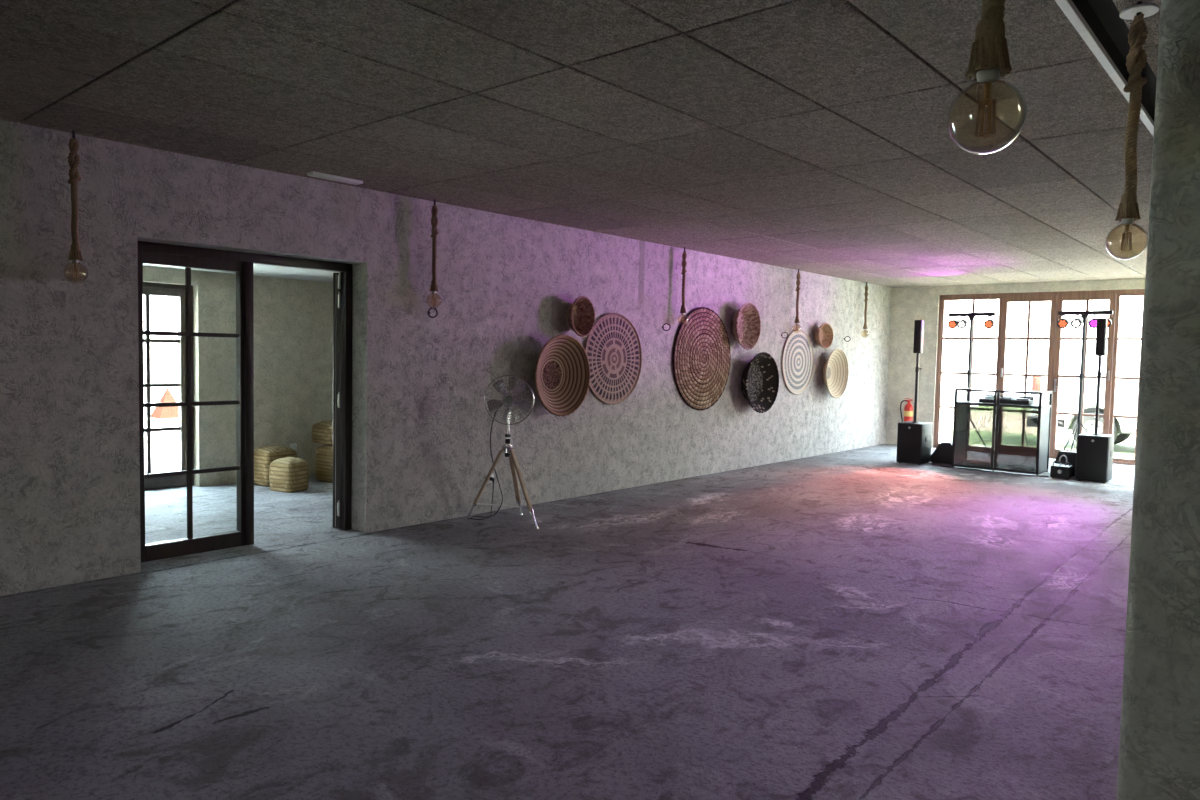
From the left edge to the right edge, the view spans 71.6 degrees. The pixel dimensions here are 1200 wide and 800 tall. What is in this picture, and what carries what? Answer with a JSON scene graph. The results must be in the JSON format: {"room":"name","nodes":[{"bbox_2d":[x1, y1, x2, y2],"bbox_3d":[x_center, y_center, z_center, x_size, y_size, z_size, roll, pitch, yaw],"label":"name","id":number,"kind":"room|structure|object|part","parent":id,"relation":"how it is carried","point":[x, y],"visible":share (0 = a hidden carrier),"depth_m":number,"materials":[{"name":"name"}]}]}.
{"room":"entertainment venue","nodes":[
{"label":"entertainment venue","id":0,"kind":"room"},
{"bbox_2d":[143,266,332,486],"bbox_3d":[-4.205,-0.371,8.400,0.300,2.500,6.000,4,4,41],"label":"wall","id":1,"kind":"structure","parent":0,"point":[293,318],"depth_m":8.89,"materials":[{"name":"paint"}]},
{"bbox_2d":[143,282,193,490],"bbox_3d":[-4.600,-0.123,7.978,0.080,2.035,1.330,4,4,41],"label":"window","id":2,"kind":"structure","parent":1,"relation":"in","point":[155,289],"depth_m":8.32,"materials":[{"name":"brown wood"}]},
{"bbox_2d":[290,443,296,450],"bbox_3d":[-3.384,0.519,9.179,0.014,0.082,0.082,4,4,41],"label":"wall outlet","id":3,"kind":"object","parent":1,"relation":"attached to","point":[293,446],"visible":0.92,"depth_m":9.18,"materials":[{"name":"white plastic"}]},
{"bbox_2d":[143,264,339,281],"bbox_3d":[-3.059,-1.282,7.372,2.680,0.120,6.000,4,4,41],"label":"ceiling","id":4,"kind":"structure","parent":0,"point":[258,269],"depth_m":8.34,"materials":[{"name":"white paint"}]},
{"bbox_2d":[0,120,891,595],"bbox_3d":[-1.394,-0.364,7.089,0.300,2.746,19.500,4,4,41],"label":"wall","id":5,"kind":"structure","parent":0,"point":[70,442],"depth_m":6.63,"materials":[{"name":"paint"}]},
{"bbox_2d":[137,241,352,562],"bbox_3d":[-2.367,-0.009,6.241,0.460,2.091,2.254,3,4,27],"label":"door","id":6,"kind":"structure","parent":5,"relation":"in","point":[149,253],"depth_m":5.87,"materials":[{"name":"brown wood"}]},
{"bbox_3d":[-2.080,0.010,6.543,0.004,1.992,0.003,1,3,3],"label":"edge rail","id":7,"kind":"part","parent":6,"relation":"part of","materials":[{"name":"black metal"}]},
{"bbox_3d":[-2.050,-0.010,6.933,0.070,2.014,0.780,1,3,3],"label":"frame","id":8,"kind":"part","parent":6,"relation":"part of","materials":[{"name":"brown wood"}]},
{"bbox_2d":[428,308,437,317],"bbox_3d":[-1.369,-0.712,6.788,0.097,0.084,0.036,3,4,35],"label":"wall hook","id":9,"kind":"object","parent":5,"relation":"attached to","point":[429,312],"visible":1,"depth_m":6.78,"materials":[{"name":"metal"}]},
{"bbox_2d":[534,334,590,415],"bbox_3d":[-0.400,-0.235,7.886,0.173,0.776,0.756,4,4,41],"label":"woven basket","id":10,"kind":"object","parent":5,"relation":"attached to","point":[562,370],"visible":1,"depth_m":7.97,"materials":[{"name":"brown wicker"}]},
{"bbox_2d":[566,296,595,336],"bbox_3d":[-0.209,-0.810,8.084,0.143,0.396,0.356,4,4,41],"label":"woven basket","id":11,"kind":"object","parent":5,"relation":"attached to","point":[580,316],"visible":1,"depth_m":8.14,"materials":[{"name":"brown wicker"}]},
{"bbox_2d":[584,313,641,404],"bbox_3d":[0.145,-0.426,8.612,0.027,0.955,0.935,4,4,41],"label":"woven basket","id":12,"kind":"object","parent":5,"relation":"attached to","point":[613,349],"visible":0.99,"depth_m":8.61,"materials":[{"name":"beige wicker"}]},
{"bbox_2d":[672,307,730,409],"bbox_3d":[1.223,-0.486,9.846,0.038,1.225,1.205,4,4,41],"label":"woven basket","id":13,"kind":"object","parent":5,"relation":"attached to","point":[701,350],"visible":0.99,"depth_m":9.80,"materials":[{"name":"beige wicker"}]},
{"bbox_2d":[731,302,760,349],"bbox_3d":[1.796,-0.921,10.379,0.163,0.590,0.586,4,4,41],"label":"woven basket","id":14,"kind":"object","parent":5,"relation":"attached to","point":[746,322],"visible":1,"depth_m":10.48,"materials":[{"name":"brown wicker"}]},
{"bbox_2d":[741,352,778,412],"bbox_3d":[2.016,-0.226,10.665,0.193,0.782,0.826,4,4,41],"label":"woven basket","id":15,"kind":"object","parent":5,"relation":"attached to","point":[760,377],"visible":1,"depth_m":10.80,"materials":[{"name":"black wicker"}]},
{"bbox_2d":[781,329,813,394],"bbox_3d":[2.777,-0.532,11.648,0.027,0.919,0.935,4,4,41],"label":"woven basket","id":16,"kind":"object","parent":5,"relation":"attached to","point":[797,362],"visible":1,"depth_m":11.63,"materials":[{"name":"white wicker"}]},
{"bbox_2d":[814,323,833,348],"bbox_3d":[3.225,-0.929,12.053,0.133,0.376,0.476,4,4,41],"label":"woven basket","id":17,"kind":"object","parent":5,"relation":"attached to","point":[823,335],"visible":1,"depth_m":12.13,"materials":[{"name":"brown wicker"}]},
{"bbox_2d":[823,348,848,397],"bbox_3d":[3.452,-0.397,12.327,0.173,0.746,0.756,4,4,41],"label":"woven basket","id":18,"kind":"object","parent":5,"relation":"attached to","point":[836,368],"visible":1,"depth_m":12.45,"materials":[{"name":"beige wicker"}]},
{"bbox_2d":[0,444,1134,799],"bbox_3d":[-0.199,1.148,6.141,10.100,0.120,19.550,4,4,41],"label":"floor","id":19,"kind":"structure","parent":0,"point":[860,623],"depth_m":4.02,"materials":[{"name":"concrete"}]},
{"bbox_2d":[254,446,297,486],"bbox_3d":[-3.423,0.681,8.729,0.366,0.395,0.387,3,4,34],"label":"pouf","id":20,"kind":"object","parent":19,"relation":"on","point":[263,456],"visible":0.49,"depth_m":8.56,"materials":[{"name":"beige wicker"}]},
{"bbox_2d":[269,457,308,492],"bbox_3d":[-3.120,0.741,8.349,0.311,0.330,0.279,3,3,24],"label":"pouf","id":21,"kind":"object","parent":19,"relation":"on","point":[288,474],"visible":1,"depth_m":8.24,"materials":[{"name":"beige wicker"}]},
{"bbox_2d":[315,444,332,482],"bbox_3d":[-2.815,0.671,9.049,0.429,0.405,0.429,3,4,35],"label":"pouf","id":22,"kind":"object","parent":19,"relation":"on","point":[324,453],"visible":0.26,"depth_m":8.89,"materials":[{"name":"beige wicker"}]},
{"bbox_2d":[312,420,332,444],"bbox_3d":[-2.895,0.341,9.053,0.387,0.245,0.366,4,4,38],"label":"pouf","id":23,"kind":"object","parent":22,"relation":"on","point":[322,431],"visible":0.48,"depth_m":8.89,"materials":[{"name":"beige wicker"}]},
{"bbox_2d":[466,375,537,527],"bbox_3d":[-0.741,0.404,7.097,0.740,1.240,0.466,3,3,24],"label":"fan","id":24,"kind":"object","parent":19,"relation":"on","point":[509,400],"visible":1,"depth_m":6.95,"materials":[{"name":"silver metal"}]},
{"bbox_3d":[-0.947,0.649,7.068,0.270,0.502,0.038,2,3,16],"label":"leg","id":25,"kind":"part","parent":24,"relation":"part of","materials":[{"name":"brown wood"}]},
{"bbox_3d":[-0.867,0.044,6.938,0.153,0.097,0.040,1,3,-7],"label":"blade","id":26,"kind":"part","parent":24,"relation":"part of","materials":[{"name":"silver metal"}]},
{"bbox_3d":[-0.870,0.940,7.220,0.419,0.114,0.029,-1,4,-31],"label":"spreader rod","id":27,"kind":"part","parent":24,"relation":"part of","materials":[{"name":"brown wood"}]},
{"bbox_3d":[-0.834,-0.099,6.942,0.124,0.146,0.041,1,3,-4],"label":"blade","id":28,"kind":"part","parent":24,"relation":"part of","materials":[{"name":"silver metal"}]},
{"bbox_3d":[-0.760,0.109,6.951,0.098,0.151,0.027,2,3,21],"label":"blade","id":29,"kind":"part","parent":24,"relation":"part of","materials":[{"name":"silver metal"}]},
{"bbox_3d":[-0.768,0.030,7.028,0.120,0.183,0.108,1,3,-6],"label":"motor","id":30,"kind":"part","parent":24,"relation":"part of","materials":[{"name":"silver metal"}]},
{"bbox_3d":[-0.738,0.648,7.167,0.038,0.502,0.235,2,3,17],"label":"leg","id":31,"kind":"part","parent":24,"relation":"part of","materials":[{"name":"brown wood"}]},
{"bbox_3d":[-0.680,-0.096,6.962,0.132,0.149,0.032,0,3,-14],"label":"blade","id":32,"kind":"part","parent":24,"relation":"part of","materials":[{"name":"silver metal"}]},
{"bbox_3d":[-0.653,0.664,6.902,0.276,0.502,0.038,4,4,42],"label":"leg","id":33,"kind":"part","parent":24,"relation":"part of","materials":[{"name":"brown wood"}]},
{"bbox_3d":[-0.653,0.051,6.962,0.154,0.102,0.033,1,3,-6],"label":"blade","id":34,"kind":"part","parent":24,"relation":"part of","materials":[{"name":"silver metal"}]},
{"bbox_2d":[896,320,931,464],"bbox_3d":[4.409,-0.115,11.584,0.344,1.990,0.444,4,4,39],"label":"speaker","id":35,"kind":"object","parent":19,"relation":"on","point":[914,438],"visible":1,"depth_m":11.49},
{"bbox_2d":[897,423,921,462],"bbox_3d":[4.261,0.594,11.461,0.320,0.523,0.016,4,4,39],"label":"grille","id":36,"kind":"object","parent":35,"relation":"attached to","point":[909,435],"depth_m":11.45,"materials":[{"name":"black metal"}]},
{"bbox_2d":[913,321,920,351],"bbox_3d":[4.389,-0.877,11.500,0.088,0.430,0.013,4,4,39],"label":"grille","id":37,"kind":"object","parent":35,"relation":"attached to","point":[917,324],"depth_m":11.49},
{"bbox_2d":[930,441,951,463],"bbox_3d":[4.857,0.736,11.680,0.342,0.300,0.300,3,4,34],"label":"monitor wedge","id":38,"kind":"object","parent":19,"relation":"on","point":[942,453],"visible":0.55,"depth_m":11.56,"materials":[{"name":"black paint"}]},
{"bbox_2d":[948,312,995,400],"bbox_3d":[5.253,-0.195,12.036,0.636,2.135,0.729,0,3,-18],"label":"stand","id":39,"kind":"object","parent":19,"relation":"on","point":[989,323],"visible":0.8,"depth_m":12.03,"materials":[{"name":"black metal"}]},
{"bbox_2d":[940,465,1048,476],"bbox_3d":[5.108,0.929,10.858,1.334,0.012,0.136,4,4,41],"label":"cable","id":40,"kind":"object","parent":19,"relation":"on","point":[940,465],"visible":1,"depth_m":10.79,"materials":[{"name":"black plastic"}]},
{"bbox_2d":[951,388,1052,474],"bbox_3d":[5.338,0.396,11.064,1.065,1.065,0.561,4,4,41],"label":"booth","id":41,"kind":"object","parent":19,"relation":"on","point":[997,436],"visible":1,"depth_m":10.84,"materials":[{"name":"black metal"}]},
{"bbox_3d":[4.964,0.478,11.048,0.470,0.821,0.005,4,4,41],"label":"smoked panel","id":42,"kind":"part","parent":41,"relation":"part of","materials":[{"name":"plastic"}]},
{"bbox_2d":[964,401,1043,405],"bbox_3d":[5.359,0.061,11.062,1.001,0.029,0.518,4,4,41],"label":"shelf","id":43,"kind":"object","parent":41,"relation":"attached to","point":[966,403],"depth_m":10.92,"materials":[{"name":"black plastic"}]},
{"bbox_2d":[979,395,1033,404],"bbox_3d":[5.393,-0.004,11.031,0.620,0.105,0.285,4,4,41],"label":"controller","id":44,"kind":"object","parent":41,"relation":"on","point":[1024,400],"visible":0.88,"depth_m":10.93,"materials":[{"name":"black plastic"}]},
{"bbox_3d":[5.369,0.505,10.698,0.470,0.821,0.005,4,4,41],"label":"smoked panel","id":45,"kind":"part","parent":41,"relation":"part of","materials":[{"name":"plastic"}]},
{"bbox_3d":[5.730,0.511,10.736,0.008,0.817,0.486,4,4,41],"label":"panel","id":46,"kind":"part","parent":41,"relation":"part of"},
{"bbox_2d":[1050,455,1072,478],"bbox_3d":[5.786,0.832,10.420,0.210,0.285,0.330,3,4,36],"label":"machine","id":47,"kind":"object","parent":19,"relation":"on","point":[1060,470],"visible":1,"depth_m":10.33,"materials":[{"name":"black paint"}]},
{"bbox_2d":[1054,450,1075,475],"bbox_3d":[6.056,0.816,10.668,0.342,0.300,0.320,-1,4,-38],"label":"monitor wedge","id":48,"kind":"object","parent":19,"relation":"on","point":[1071,456],"visible":0.17,"depth_m":10.62,"materials":[{"name":"black paint"}]},
{"bbox_2d":[1055,451,1075,469],"bbox_3d":[5.974,0.772,10.602,0.134,0.196,0.280,-1,4,-38],"label":"grille","id":49,"kind":"object","parent":48,"relation":"attached to","point":[1071,456],"depth_m":10.63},
{"bbox_2d":[1057,310,1112,473],"bbox_3d":[6.341,-0.121,11.095,0.636,2.135,0.729,0,3,-18],"label":"stand","id":50,"kind":"object","parent":19,"relation":"on","point":[1077,322],"visible":0.72,"depth_m":11.10,"materials":[{"name":"black metal"}]},
{"bbox_2d":[1075,318,1113,482],"bbox_3d":[6.102,-0.003,10.185,0.344,1.990,0.444,4,4,38],"label":"speaker","id":51,"kind":"object","parent":19,"relation":"on","point":[1094,454],"visible":1,"depth_m":10.09},
{"bbox_2d":[1076,436,1107,480],"bbox_3d":[5.955,0.706,10.062,0.320,0.523,0.016,4,4,38],"label":"grille","id":52,"kind":"object","parent":51,"relation":"attached to","point":[1092,451],"depth_m":10.05,"materials":[{"name":"black metal"}]},
{"bbox_2d":[1095,319,1105,354],"bbox_3d":[6.082,-0.765,10.102,0.088,0.430,0.013,4,4,39],"label":"grille","id":53,"kind":"object","parent":51,"relation":"attached to","point":[1101,323],"depth_m":10.09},
{"bbox_2d":[0,0,1160,287],"bbox_3d":[1.089,-1.567,4.890,6.200,0.200,18.900,4,4,41],"label":"ceiling","id":54,"kind":"structure","parent":0,"point":[812,136],"depth_m":4.17,"materials":[{"name":"grey concrete"}]},
{"bbox_2d":[63,130,87,283],"bbox_3d":[-3.024,-1.108,4.786,0.124,0.874,0.124,4,4,36],"label":"pendant lamp","id":55,"kind":"object","parent":54,"relation":"hanging from","point":[75,255],"visible":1,"depth_m":4.77,"materials":[{"name":"brown fabric"}]},
{"bbox_3d":[-3.031,-0.734,4.807,0.125,0.124,0.125,4,4,41],"label":"glass bulb","id":56,"kind":"part","parent":55,"relation":"part of","materials":[{"name":"clear glass"}]},
{"bbox_2d":[307,171,362,184],"bbox_3d":[-1.877,-1.573,5.899,0.084,0.024,0.400,4,4,41],"label":"recessed light","id":57,"kind":"object","parent":54,"relation":"in","point":[312,173],"visible":1,"depth_m":5.86,"materials":[{"name":"white plastic"}]},
{"bbox_2d":[310,175,359,184],"bbox_3d":[-1.877,-1.563,5.900,0.064,0.004,0.370,4,4,41],"label":"diffuser","id":58,"kind":"object","parent":57,"relation":"attached to","point":[329,177],"depth_m":5.89,"materials":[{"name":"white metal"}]},
{"bbox_2d":[426,199,441,307],"bbox_3d":[-1.340,-1.181,6.727,0.124,0.874,0.124,4,4,36],"label":"pendant lamp","id":59,"kind":"object","parent":54,"relation":"hanging from","point":[434,287],"visible":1,"depth_m":6.71,"materials":[{"name":"brown fabric"}]},
{"bbox_2d":[677,247,687,324],"bbox_3d":[0.942,-1.279,9.358,0.124,0.874,0.124,4,4,36],"label":"pendant lamp","id":60,"kind":"object","parent":54,"relation":"hanging from","point":[684,255],"visible":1,"depth_m":9.35,"materials":[{"name":"brown fabric"}]},
{"bbox_2d":[792,269,800,332],"bbox_3d":[2.711,-1.356,11.397,0.124,0.874,0.124,4,4,36],"label":"pendant lamp","id":61,"kind":"object","parent":54,"relation":"hanging from","point":[798,276],"visible":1,"depth_m":11.38,"materials":[{"name":"brown fabric"}]},
{"bbox_2d":[861,282,868,337],"bbox_3d":[4.191,-1.420,13.104,0.124,0.874,0.124,-2,4,-45],"label":"pendant lamp","id":62,"kind":"object","parent":54,"relation":"hanging from","point":[866,286],"visible":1,"depth_m":13.09,"materials":[{"name":"brown fabric"}]},
{"bbox_2d":[947,0,1026,153],"bbox_3d":[0.672,-0.854,1.411,0.125,0.857,0.125,4,4,41],"label":"pendant lamp","id":63,"kind":"object","parent":54,"relation":"hanging from","point":[989,59],"visible":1,"depth_m":1.41,"materials":[{"name":"clear glass"}]},
{"bbox_3d":[0.665,-0.486,1.431,0.125,0.122,0.125,4,4,41],"label":"glass bulb","id":64,"kind":"part","parent":63,"relation":"part of","materials":[{"name":"clear glass"}]},
{"bbox_2d":[976,69,999,85],"bbox_3d":[0.666,-0.557,1.427,0.037,0.028,0.037,4,4,41],"label":"bulb socket","id":65,"kind":"object","parent":63,"relation":"attached to","point":[984,74],"depth_m":1.41,"materials":[{"name":"white ceramic"}]},
{"bbox_2d":[1055,0,1153,135],"bbox_3d":[2.398,-1.377,3.761,0.032,0.024,18.900,4,4,41],"label":"trim","id":66,"kind":"structure","parent":54,"relation":"attached to","point":[1068,7],"depth_m":3.20,"materials":[{"name":"white metal"}]},
{"bbox_2d":[1105,1,1158,258],"bbox_3d":[1.802,-0.908,2.813,0.125,0.857,0.125,4,4,41],"label":"pendant lamp","id":67,"kind":"object","parent":54,"relation":"hanging from","point":[1128,210],"visible":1,"depth_m":2.80,"materials":[{"name":"brown fabric"}]},
{"bbox_3d":[1.795,-0.541,2.833,0.125,0.122,0.125,4,4,41],"label":"glass bulb","id":68,"kind":"part","parent":67,"relation":"part of","materials":[{"name":"clear glass"}]},
{"bbox_2d":[1121,218,1133,224],"bbox_3d":[1.796,-0.612,2.829,0.037,0.028,0.037,4,4,41],"label":"bulb socket","id":69,"kind":"object","parent":67,"relation":"attached to","point":[1125,221],"depth_m":2.81,"materials":[{"name":"silver metal"}]},
{"bbox_3d":[1.810,-1.309,2.790,0.015,0.054,0.016,4,4,41],"label":"cord","id":70,"kind":"part","parent":67,"relation":"part of","materials":[{"name":"black plastic"}]},
{"bbox_2d":[886,279,1144,447],"bbox_3d":[7.462,-0.460,12.117,6.500,2.746,0.300,4,4,41],"label":"wall","id":71,"kind":"structure","parent":0,"point":[908,304],"depth_m":13.76,"materials":[{"name":"beige paint"}]},
{"bbox_2d":[900,398,912,421],"bbox_3d":[5.116,0.203,13.856,0.196,0.474,0.162,1,3,6],"label":"fire extinguisher","id":72,"kind":"object","parent":71,"relation":"attached to","point":[908,409],"visible":0.83,"depth_m":13.80,"materials":[{"name":"red metal"}]},
{"bbox_2d":[933,289,1144,464],"bbox_3d":[6.825,-0.376,12.547,3.415,2.505,0.149,4,4,41],"label":"window","id":73,"kind":"structure","parent":71,"relation":"in","point":[1057,299],"depth_m":12.52,"materials":[{"name":"brown wood"}]},
{"bbox_3d":[5.919,-0.427,13.351,0.930,2.420,0.058,4,4,41],"label":"fixed panel","id":74,"kind":"part","parent":73,"relation":"part of","materials":[{"name":"brown wood"}]},
{"bbox_3d":[6.558,-0.383,12.800,0.760,2.420,0.078,4,4,41],"label":"door","id":75,"kind":"part","parent":73,"relation":"part of","materials":[{"name":"brown wood"}]},
{"bbox_3d":[6.866,-0.218,12.454,0.125,0.200,0.053,4,4,41],"label":"door handle","id":76,"kind":"part","parent":73,"relation":"part of","materials":[{"name":"metal"}]},
{"bbox_3d":[7.135,-0.344,12.300,0.760,2.420,0.078,4,4,41],"label":"door","id":77,"kind":"part","parent":73,"relation":"part of","materials":[{"name":"brown wood"}]},
{"bbox_3d":[7.764,-0.301,11.756,0.895,2.420,0.058,4,4,41],"label":"fixed panel","id":78,"kind":"part","parent":73,"relation":"part of","materials":[{"name":"brown wood"}]},
{"bbox_2d":[1116,0,1199,799],"bbox_3d":[1.440,0.040,1.732,0.478,2.646,0.500,4,4,41],"label":"pillar","id":79,"kind":"structure","parent":0,"point":[1159,757],"depth_m":1.66,"materials":[{"name":"paint"}]},
{"label":"outside","id":80,"kind":"structure","parent":0,"visible":0},
{"bbox_2d":[144,366,1031,384],"bbox_3d":[5.597,0.928,15.045,120.000,0.175,150.000,4,4,41],"label":"ground","id":81,"kind":"structure","parent":80,"point":[158,373],"depth_m":60.41,"materials":[{"name":"green plant"}]},
{"bbox_2d":[144,381,1135,473],"bbox_3d":[12.804,0.477,23.343,60.000,0.105,68.000,4,4,41],"label":"terrace","id":82,"kind":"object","parent":81,"relation":"on","point":[164,454],"visible":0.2,"depth_m":17.28,"materials":[{"name":"grey concrete"}]},
{"bbox_2d":[144,387,178,440],"bbox_3d":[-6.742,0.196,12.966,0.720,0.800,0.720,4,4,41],"label":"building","id":83,"kind":"structure","parent":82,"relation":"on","point":[161,417],"depth_m":12.73,"materials":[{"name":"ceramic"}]},
{"bbox_2d":[1031,335,1139,443],"bbox_3d":[9.777,-0.079,13.838,4.448,1.950,1.810,4,4,41],"label":"van","id":84,"kind":"object","parent":82,"relation":"on","point":[1128,361],"visible":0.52,"depth_m":14.03,"materials":[{"name":"white paint"}]},
{"bbox_2d":[1033,377,1040,391],"bbox_3d":[7.676,-0.299,14.593,0.155,0.300,0.128,4,4,41],"label":"tail light","id":85,"kind":"object","parent":84,"relation":"attached to","point":[1036,380],"depth_m":14.54,"materials":[{"name":"orange plastic"}]},
{"bbox_3d":[8.071,-0.488,14.167,0.780,0.540,0.012,4,4,41],"label":"panel","id":86,"kind":"part","parent":84,"relation":"part of","materials":[{"name":"white paint"}]},
{"bbox_3d":[8.755,-0.431,13.576,0.870,0.560,0.012,4,4,41],"label":"panel","id":87,"kind":"part","parent":84,"relation":"part of","materials":[{"name":"white paint"}]}
]}

